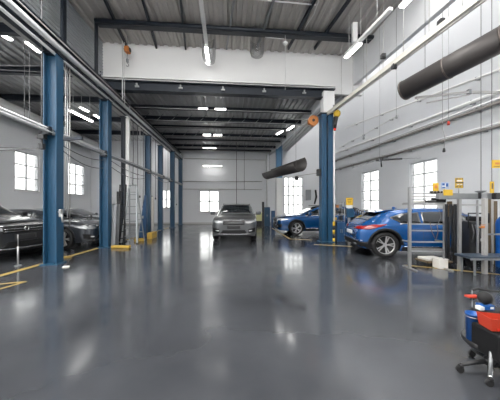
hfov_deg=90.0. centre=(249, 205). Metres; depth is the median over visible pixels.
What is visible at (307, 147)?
wall
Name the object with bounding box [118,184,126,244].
ladder
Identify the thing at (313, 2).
rib
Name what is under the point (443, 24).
rail
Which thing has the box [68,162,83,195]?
window
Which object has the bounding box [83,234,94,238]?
fog lamp
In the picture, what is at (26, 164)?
window
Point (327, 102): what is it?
pilaster
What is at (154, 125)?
roof beam
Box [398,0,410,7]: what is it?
ceiling lamp
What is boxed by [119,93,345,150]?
ceiling
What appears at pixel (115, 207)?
panel
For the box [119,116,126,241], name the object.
steel column
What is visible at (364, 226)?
tail light
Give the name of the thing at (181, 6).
rib
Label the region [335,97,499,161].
pipe
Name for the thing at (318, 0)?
conduit
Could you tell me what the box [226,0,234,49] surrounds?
rib
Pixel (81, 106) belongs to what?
ceiling lamp
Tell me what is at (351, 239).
bumper cover
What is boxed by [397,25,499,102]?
duct
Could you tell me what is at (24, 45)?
cable
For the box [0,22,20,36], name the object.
beam
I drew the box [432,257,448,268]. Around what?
storage box
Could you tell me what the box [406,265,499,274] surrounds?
floor marking
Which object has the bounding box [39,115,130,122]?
beam
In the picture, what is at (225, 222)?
grille
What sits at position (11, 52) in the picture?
ceiling
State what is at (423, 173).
window
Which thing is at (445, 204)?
cable
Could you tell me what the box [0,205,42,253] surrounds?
car
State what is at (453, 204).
cable
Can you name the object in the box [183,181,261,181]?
pipe
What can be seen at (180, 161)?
steel column
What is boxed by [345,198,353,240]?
sign board
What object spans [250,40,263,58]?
shade
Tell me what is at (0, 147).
cable
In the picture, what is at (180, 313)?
floor
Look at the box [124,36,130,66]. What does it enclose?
hoist
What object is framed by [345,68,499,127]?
pipe
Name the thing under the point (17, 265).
barrier post
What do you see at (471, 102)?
pipe
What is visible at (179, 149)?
roof beam
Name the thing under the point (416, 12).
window
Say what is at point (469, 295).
tray
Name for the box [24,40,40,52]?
ceiling lamp
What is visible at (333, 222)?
post
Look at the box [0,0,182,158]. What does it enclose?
beam
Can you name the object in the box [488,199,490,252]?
board
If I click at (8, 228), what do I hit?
grille
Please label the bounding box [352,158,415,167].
ceiling fan
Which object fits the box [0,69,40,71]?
cable
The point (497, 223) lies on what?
gas cylinder
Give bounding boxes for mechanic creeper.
[415,256,452,265]
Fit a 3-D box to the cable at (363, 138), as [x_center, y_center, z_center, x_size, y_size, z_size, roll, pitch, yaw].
[3.814,-4.132,8.400,0.070,3.797,0.070,0,0,0]
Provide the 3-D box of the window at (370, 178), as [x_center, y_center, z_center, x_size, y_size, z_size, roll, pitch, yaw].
[7.101,-0.883,14.804,0.205,2.365,1.790,0,0,-8]
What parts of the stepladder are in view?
rail, rail, rail, rail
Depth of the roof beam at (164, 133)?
14.97 m
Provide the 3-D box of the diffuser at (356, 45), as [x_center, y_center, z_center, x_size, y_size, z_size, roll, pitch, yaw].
[3.174,-4.790,7.730,0.110,0.046,0.717,0,0,-12]
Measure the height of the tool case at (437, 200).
0.110 m
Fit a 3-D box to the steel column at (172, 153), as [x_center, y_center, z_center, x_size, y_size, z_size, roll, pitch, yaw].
[-5.053,-1.077,16.300,0.380,4.974,0.340,0,0,-5]
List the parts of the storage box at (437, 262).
lid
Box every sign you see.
[455,178,463,192]
[492,160,499,167]
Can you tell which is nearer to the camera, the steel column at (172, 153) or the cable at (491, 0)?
the cable at (491, 0)
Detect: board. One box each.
[117,191,120,240]
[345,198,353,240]
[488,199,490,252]
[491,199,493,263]
[494,201,497,263]
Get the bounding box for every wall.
[0,115,90,211]
[22,0,102,74]
[91,123,318,222]
[102,42,362,96]
[269,100,319,154]
[333,0,499,216]
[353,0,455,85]
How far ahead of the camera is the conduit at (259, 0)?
7.34 m
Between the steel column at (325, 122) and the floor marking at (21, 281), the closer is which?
the floor marking at (21, 281)
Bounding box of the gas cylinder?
[495,217,499,267]
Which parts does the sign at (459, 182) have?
panel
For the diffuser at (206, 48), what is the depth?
8.68 m
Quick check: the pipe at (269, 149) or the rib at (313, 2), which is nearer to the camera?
the rib at (313, 2)
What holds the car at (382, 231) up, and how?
on the floor
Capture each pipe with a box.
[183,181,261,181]
[184,158,257,159]
[205,189,261,189]
[236,142,236,203]
[266,149,269,206]
[333,129,334,221]
[335,90,499,153]
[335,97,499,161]
[335,122,499,170]
[338,115,398,148]
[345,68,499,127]
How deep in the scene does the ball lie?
2.22 m
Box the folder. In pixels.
[443,190,452,195]
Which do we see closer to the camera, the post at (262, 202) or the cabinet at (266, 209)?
the post at (262, 202)
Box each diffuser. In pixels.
[205,47,209,61]
[344,43,361,57]
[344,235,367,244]
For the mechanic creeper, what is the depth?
5.92 m
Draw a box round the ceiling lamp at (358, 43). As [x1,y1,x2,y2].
[344,7,392,57]
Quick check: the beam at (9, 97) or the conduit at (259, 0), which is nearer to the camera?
the conduit at (259, 0)
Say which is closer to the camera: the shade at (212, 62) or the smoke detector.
the smoke detector
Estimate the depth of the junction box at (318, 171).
9.67 m
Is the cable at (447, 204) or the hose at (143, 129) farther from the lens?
the hose at (143, 129)
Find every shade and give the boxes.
[202,36,215,65]
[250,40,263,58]
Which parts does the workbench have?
leg, leg, leg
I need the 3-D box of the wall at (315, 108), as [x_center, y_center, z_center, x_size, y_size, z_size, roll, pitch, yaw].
[2.276,-6.840,15.330,0.140,5.500,10.643,0,0,-8]
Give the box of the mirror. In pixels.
[19,212,27,215]
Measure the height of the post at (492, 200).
1.581 m
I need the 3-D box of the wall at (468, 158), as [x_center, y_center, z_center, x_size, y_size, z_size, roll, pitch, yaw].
[7.967,-4.090,9.217,0.250,11.000,24.638,0,0,-8]
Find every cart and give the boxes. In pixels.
[456,288,499,386]
[462,213,489,265]
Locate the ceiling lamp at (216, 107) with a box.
[215,103,225,109]
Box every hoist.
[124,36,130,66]
[333,105,340,130]
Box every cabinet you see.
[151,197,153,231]
[264,207,269,225]
[271,211,274,226]
[306,190,310,199]
[335,222,344,241]
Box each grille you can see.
[0,223,42,233]
[223,220,244,224]
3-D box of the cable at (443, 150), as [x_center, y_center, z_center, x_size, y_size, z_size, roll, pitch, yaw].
[4.966,-5.482,6.400,0.069,8.216,0.069,0,0,-45]
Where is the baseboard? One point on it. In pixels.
(184, 222)
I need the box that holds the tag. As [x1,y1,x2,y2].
[490,181,493,192]
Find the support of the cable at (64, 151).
hanging from the steel column at (53, 65)
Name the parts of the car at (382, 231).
arch trim, sill trim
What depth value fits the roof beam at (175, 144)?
17.62 m
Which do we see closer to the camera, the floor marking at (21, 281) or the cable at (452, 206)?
the floor marking at (21, 281)
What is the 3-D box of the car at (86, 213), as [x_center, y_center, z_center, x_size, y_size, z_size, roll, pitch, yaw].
[-9.195,0.747,12.700,4.650,1.325,2.252,0,0,-2]
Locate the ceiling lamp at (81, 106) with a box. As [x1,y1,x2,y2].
[79,94,89,111]
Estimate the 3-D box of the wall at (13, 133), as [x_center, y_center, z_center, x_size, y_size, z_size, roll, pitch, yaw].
[-11.634,-1.890,9.093,0.250,6.600,24.238,0,0,-3]
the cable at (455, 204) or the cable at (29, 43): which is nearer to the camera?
the cable at (455, 204)
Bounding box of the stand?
[139,195,147,236]
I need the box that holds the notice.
[441,182,448,189]
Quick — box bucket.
[464,310,477,341]
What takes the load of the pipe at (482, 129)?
attached to the wall at (468, 158)
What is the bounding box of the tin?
[475,305,484,309]
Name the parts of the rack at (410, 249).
rail, rail, rail, rail, rail, rail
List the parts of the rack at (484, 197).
post, post, post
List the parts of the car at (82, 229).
arch trim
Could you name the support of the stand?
on the floor
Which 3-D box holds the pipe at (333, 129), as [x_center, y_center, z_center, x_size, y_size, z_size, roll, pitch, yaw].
[3.282,-1.092,9.750,0.082,4.680,0.070,0,0,0]
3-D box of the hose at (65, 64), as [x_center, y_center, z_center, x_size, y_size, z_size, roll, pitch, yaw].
[-4.799,-1.808,6.503,0.024,3.824,0.028,0,0,0]
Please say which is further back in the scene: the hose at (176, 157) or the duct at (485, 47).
the hose at (176, 157)
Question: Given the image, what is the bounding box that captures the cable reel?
[294,115,318,126]
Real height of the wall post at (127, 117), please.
3.500 m
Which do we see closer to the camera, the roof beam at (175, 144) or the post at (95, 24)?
the post at (95, 24)
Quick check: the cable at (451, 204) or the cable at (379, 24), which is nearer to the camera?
the cable at (451, 204)
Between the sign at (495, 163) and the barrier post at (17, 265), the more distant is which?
the barrier post at (17, 265)
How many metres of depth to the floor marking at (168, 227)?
5.81 m
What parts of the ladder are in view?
rail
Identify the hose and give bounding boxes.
[65,64,65,209]
[67,66,67,217]
[69,68,69,225]
[132,137,133,184]
[137,124,137,184]
[142,129,143,207]
[155,139,155,199]
[176,157,176,204]
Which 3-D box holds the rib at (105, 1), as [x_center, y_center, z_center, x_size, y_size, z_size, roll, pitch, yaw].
[-4.261,-5.990,7.500,0.060,0.120,4.073,0,0,-11]
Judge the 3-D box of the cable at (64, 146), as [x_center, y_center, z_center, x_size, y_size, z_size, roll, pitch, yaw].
[-4.830,-1.500,7.350,0.024,0.148,2.328,0,0,-8]
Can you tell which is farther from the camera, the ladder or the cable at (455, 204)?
the ladder
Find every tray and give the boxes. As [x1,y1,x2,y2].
[461,328,481,352]
[464,294,476,297]
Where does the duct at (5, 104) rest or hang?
hanging from the ceiling at (11, 52)
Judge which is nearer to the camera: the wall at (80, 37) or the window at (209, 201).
the wall at (80, 37)
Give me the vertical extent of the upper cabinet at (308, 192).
0.850 m
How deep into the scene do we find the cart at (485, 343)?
2.08 m
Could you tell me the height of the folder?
0.128 m
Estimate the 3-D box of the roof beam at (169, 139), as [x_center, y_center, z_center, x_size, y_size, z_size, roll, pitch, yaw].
[-1.800,-4.236,16.224,7.725,0.148,0.212,0,0,-5]
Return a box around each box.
[316,169,320,175]
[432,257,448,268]
[476,302,494,309]
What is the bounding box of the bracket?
[351,22,357,43]
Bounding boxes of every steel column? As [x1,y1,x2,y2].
[39,51,66,265]
[97,98,112,247]
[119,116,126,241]
[144,135,151,232]
[157,145,163,229]
[169,151,175,227]
[178,158,182,224]
[275,146,282,216]
[317,112,332,242]
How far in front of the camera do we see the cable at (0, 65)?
6.34 m
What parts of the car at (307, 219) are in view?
arch trim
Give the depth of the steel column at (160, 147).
14.71 m
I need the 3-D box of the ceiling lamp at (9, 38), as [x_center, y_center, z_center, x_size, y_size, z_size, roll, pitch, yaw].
[-6.980,-4.901,7.100,0.140,0.177,0.405,0,0,9]
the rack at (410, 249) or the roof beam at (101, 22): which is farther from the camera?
the roof beam at (101, 22)
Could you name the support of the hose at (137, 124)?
hanging from the beam at (15, 14)
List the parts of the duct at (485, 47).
support arm, support arm, support arm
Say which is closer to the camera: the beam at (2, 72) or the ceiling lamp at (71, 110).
the beam at (2, 72)
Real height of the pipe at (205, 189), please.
0.059 m
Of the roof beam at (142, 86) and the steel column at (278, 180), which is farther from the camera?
the steel column at (278, 180)
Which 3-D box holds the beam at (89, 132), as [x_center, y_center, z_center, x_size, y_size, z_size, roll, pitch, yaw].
[-8.807,-4.830,16.487,6.731,0.260,0.160,0,0,-4]
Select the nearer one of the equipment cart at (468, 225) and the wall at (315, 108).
the equipment cart at (468, 225)
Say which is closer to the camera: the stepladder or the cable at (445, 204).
the cable at (445, 204)
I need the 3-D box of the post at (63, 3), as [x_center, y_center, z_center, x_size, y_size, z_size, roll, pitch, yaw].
[-5.060,-5.190,6.784,0.080,1.750,0.120,0,0,0]
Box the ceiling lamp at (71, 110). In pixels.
[68,109,93,121]
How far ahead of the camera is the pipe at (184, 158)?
19.77 m
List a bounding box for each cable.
[0,65,40,66]
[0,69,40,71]
[0,147,37,148]
[0,149,29,150]
[24,45,24,116]
[29,43,39,122]
[64,146,97,159]
[64,151,95,167]
[124,42,124,107]
[362,26,364,139]
[378,24,379,161]
[395,8,397,118]
[442,12,445,151]
[444,204,446,255]
[446,204,447,256]
[447,7,449,124]
[448,204,450,258]
[450,204,452,259]
[452,206,453,260]
[453,204,455,261]
[455,204,456,262]
[456,207,456,263]
[491,0,491,180]
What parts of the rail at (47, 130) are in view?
arm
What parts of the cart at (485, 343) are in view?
leg, leg, handle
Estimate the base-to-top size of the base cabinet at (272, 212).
1.100 m
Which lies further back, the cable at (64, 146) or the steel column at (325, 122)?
the steel column at (325, 122)
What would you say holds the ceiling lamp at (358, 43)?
hanging from the ceiling at (246, 13)
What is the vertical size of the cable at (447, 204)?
1.182 m
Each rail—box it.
[0,107,181,184]
[327,0,486,115]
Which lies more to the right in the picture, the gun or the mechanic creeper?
the mechanic creeper
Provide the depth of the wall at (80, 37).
7.67 m
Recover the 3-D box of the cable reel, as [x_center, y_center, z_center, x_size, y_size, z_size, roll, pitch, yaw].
[2.388,-3.607,10.695,1.059,0.427,0.323,0,0,18]
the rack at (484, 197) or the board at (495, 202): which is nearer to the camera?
the rack at (484, 197)
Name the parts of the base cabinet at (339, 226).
door, door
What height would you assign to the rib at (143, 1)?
0.120 m
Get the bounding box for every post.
[14,246,21,266]
[60,0,66,42]
[94,22,97,72]
[125,107,129,187]
[262,202,263,225]
[333,222,334,241]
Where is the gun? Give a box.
[58,209,63,222]
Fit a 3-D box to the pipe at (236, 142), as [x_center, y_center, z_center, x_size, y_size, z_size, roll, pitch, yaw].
[-0.945,-2.310,17.500,0.038,4.340,0.044,0,0,0]
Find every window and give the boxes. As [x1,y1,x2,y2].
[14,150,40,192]
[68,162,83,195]
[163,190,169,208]
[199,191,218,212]
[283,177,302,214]
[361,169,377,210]
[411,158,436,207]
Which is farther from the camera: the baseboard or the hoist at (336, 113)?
the baseboard
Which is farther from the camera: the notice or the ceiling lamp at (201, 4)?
the ceiling lamp at (201, 4)
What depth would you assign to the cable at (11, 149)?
6.03 m
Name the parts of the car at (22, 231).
bumper trim, license plate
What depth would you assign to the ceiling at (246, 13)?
8.06 m
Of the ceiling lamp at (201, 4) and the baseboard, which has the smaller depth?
the ceiling lamp at (201, 4)
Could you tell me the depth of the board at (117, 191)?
10.14 m
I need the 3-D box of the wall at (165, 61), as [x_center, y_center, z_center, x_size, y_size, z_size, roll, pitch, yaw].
[-0.599,-7.010,9.761,10.337,5.040,0.169,0,0,-5]
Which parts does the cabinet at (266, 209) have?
door, door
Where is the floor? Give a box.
[0,224,499,399]
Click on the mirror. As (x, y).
(20, 213)
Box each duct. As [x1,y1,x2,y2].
[0,98,98,148]
[262,125,306,178]
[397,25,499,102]
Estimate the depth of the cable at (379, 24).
8.10 m
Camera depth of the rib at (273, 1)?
8.01 m
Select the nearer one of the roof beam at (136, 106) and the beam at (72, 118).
the roof beam at (136, 106)
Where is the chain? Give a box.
[41,0,42,132]
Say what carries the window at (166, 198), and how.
in the wall at (307, 147)
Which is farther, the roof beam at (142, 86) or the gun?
the roof beam at (142, 86)
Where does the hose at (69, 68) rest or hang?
hanging from the beam at (15, 14)
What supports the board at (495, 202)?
on the floor
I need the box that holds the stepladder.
[120,184,144,243]
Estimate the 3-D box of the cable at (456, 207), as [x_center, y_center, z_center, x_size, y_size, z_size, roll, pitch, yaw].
[4.651,0.631,5.620,0.038,1.346,0.028,0,0,0]
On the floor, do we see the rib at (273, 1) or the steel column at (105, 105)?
the steel column at (105, 105)
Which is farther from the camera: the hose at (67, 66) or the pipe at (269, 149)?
the pipe at (269, 149)
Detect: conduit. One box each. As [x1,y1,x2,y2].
[122,41,122,99]
[259,0,315,5]
[301,0,318,40]
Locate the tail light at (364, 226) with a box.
[362,224,386,229]
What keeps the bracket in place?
attached to the roof beam at (101, 22)
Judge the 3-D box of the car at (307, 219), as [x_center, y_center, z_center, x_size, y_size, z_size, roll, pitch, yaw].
[3.575,0.688,13.000,4.650,1.445,2.252,0,0,-4]
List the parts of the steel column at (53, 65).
plate, cap plate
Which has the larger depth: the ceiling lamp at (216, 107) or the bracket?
the ceiling lamp at (216, 107)
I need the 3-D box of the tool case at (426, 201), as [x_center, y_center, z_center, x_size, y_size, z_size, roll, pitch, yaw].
[4.140,-0.104,5.732,0.160,0.050,0.236,0,0,0]
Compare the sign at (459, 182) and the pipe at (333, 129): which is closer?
the sign at (459, 182)
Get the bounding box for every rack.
[402,187,480,271]
[436,191,499,273]
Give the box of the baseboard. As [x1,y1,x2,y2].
[126,222,270,223]
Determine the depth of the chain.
5.75 m
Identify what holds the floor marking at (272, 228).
on the floor
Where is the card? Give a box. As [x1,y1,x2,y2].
[433,183,438,190]
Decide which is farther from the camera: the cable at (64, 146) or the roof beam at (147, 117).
the roof beam at (147, 117)
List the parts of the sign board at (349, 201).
yellow panel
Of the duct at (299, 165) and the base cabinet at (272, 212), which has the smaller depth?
the duct at (299, 165)
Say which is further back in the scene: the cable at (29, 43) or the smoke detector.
the smoke detector
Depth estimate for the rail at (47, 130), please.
5.86 m
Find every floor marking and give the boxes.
[0,227,168,276]
[0,281,26,288]
[272,228,305,239]
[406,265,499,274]
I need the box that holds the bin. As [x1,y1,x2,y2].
[476,311,499,331]
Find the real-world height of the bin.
0.100 m
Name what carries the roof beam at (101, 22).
attached to the ceiling at (246, 13)
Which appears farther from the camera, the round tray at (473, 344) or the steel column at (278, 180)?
the steel column at (278, 180)
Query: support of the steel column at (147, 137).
on the floor
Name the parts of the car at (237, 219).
license plate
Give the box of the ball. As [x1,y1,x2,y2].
[477,291,492,303]
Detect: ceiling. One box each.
[0,20,153,141]
[68,0,401,55]
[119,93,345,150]
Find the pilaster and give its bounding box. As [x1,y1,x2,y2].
[320,91,334,112]
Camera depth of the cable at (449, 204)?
5.54 m
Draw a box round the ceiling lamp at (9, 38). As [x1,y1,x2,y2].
[2,36,13,40]
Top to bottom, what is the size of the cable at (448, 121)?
7.508 m
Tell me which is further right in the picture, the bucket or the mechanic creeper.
the bucket
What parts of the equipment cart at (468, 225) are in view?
handle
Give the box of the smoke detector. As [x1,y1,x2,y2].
[265,37,287,44]
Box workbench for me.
[454,233,499,275]
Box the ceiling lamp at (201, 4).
[199,0,209,61]
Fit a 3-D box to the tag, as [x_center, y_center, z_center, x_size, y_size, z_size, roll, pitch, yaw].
[5.225,-0.405,5.398,0.082,0.248,0.024,0,0,0]
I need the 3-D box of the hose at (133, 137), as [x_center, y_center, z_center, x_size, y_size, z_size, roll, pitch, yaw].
[-5.011,-2.278,10.689,0.070,2.844,0.070,0,0,0]
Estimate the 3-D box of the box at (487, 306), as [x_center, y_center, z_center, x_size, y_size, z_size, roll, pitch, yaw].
[2.115,0.901,2.249,0.100,0.043,0.082,0,0,0]
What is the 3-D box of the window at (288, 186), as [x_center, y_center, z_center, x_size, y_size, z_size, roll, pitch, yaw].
[3.532,-0.830,20.350,1.673,3.035,0.205,0,0,-5]
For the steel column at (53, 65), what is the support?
on the floor
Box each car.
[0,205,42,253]
[8,208,98,248]
[64,208,98,218]
[210,203,260,239]
[273,205,360,234]
[344,207,469,257]
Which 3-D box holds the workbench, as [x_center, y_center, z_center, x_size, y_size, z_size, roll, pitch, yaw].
[5.191,1.000,5.197,1.520,0.820,0.425,0,0,2]
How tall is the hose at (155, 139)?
3.350 m
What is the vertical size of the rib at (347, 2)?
0.120 m
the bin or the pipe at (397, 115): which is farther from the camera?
the pipe at (397, 115)
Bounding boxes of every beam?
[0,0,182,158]
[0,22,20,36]
[0,66,100,76]
[0,94,98,103]
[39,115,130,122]
[70,129,145,135]
[94,18,373,43]
[101,75,335,99]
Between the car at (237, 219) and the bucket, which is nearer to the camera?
the bucket
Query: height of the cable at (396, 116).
3.379 m
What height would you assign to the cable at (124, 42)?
2.482 m
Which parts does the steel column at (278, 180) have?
white casing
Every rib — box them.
[103,0,126,45]
[141,0,156,48]
[179,0,185,49]
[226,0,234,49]
[256,0,274,49]
[288,0,316,49]
[314,0,350,49]
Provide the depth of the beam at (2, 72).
8.91 m
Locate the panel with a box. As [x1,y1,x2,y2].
[111,204,119,245]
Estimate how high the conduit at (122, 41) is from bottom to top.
2.214 m
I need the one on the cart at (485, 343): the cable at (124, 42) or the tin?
the tin
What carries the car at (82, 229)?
on the floor
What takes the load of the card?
on the rack at (410, 249)
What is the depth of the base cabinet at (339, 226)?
9.84 m

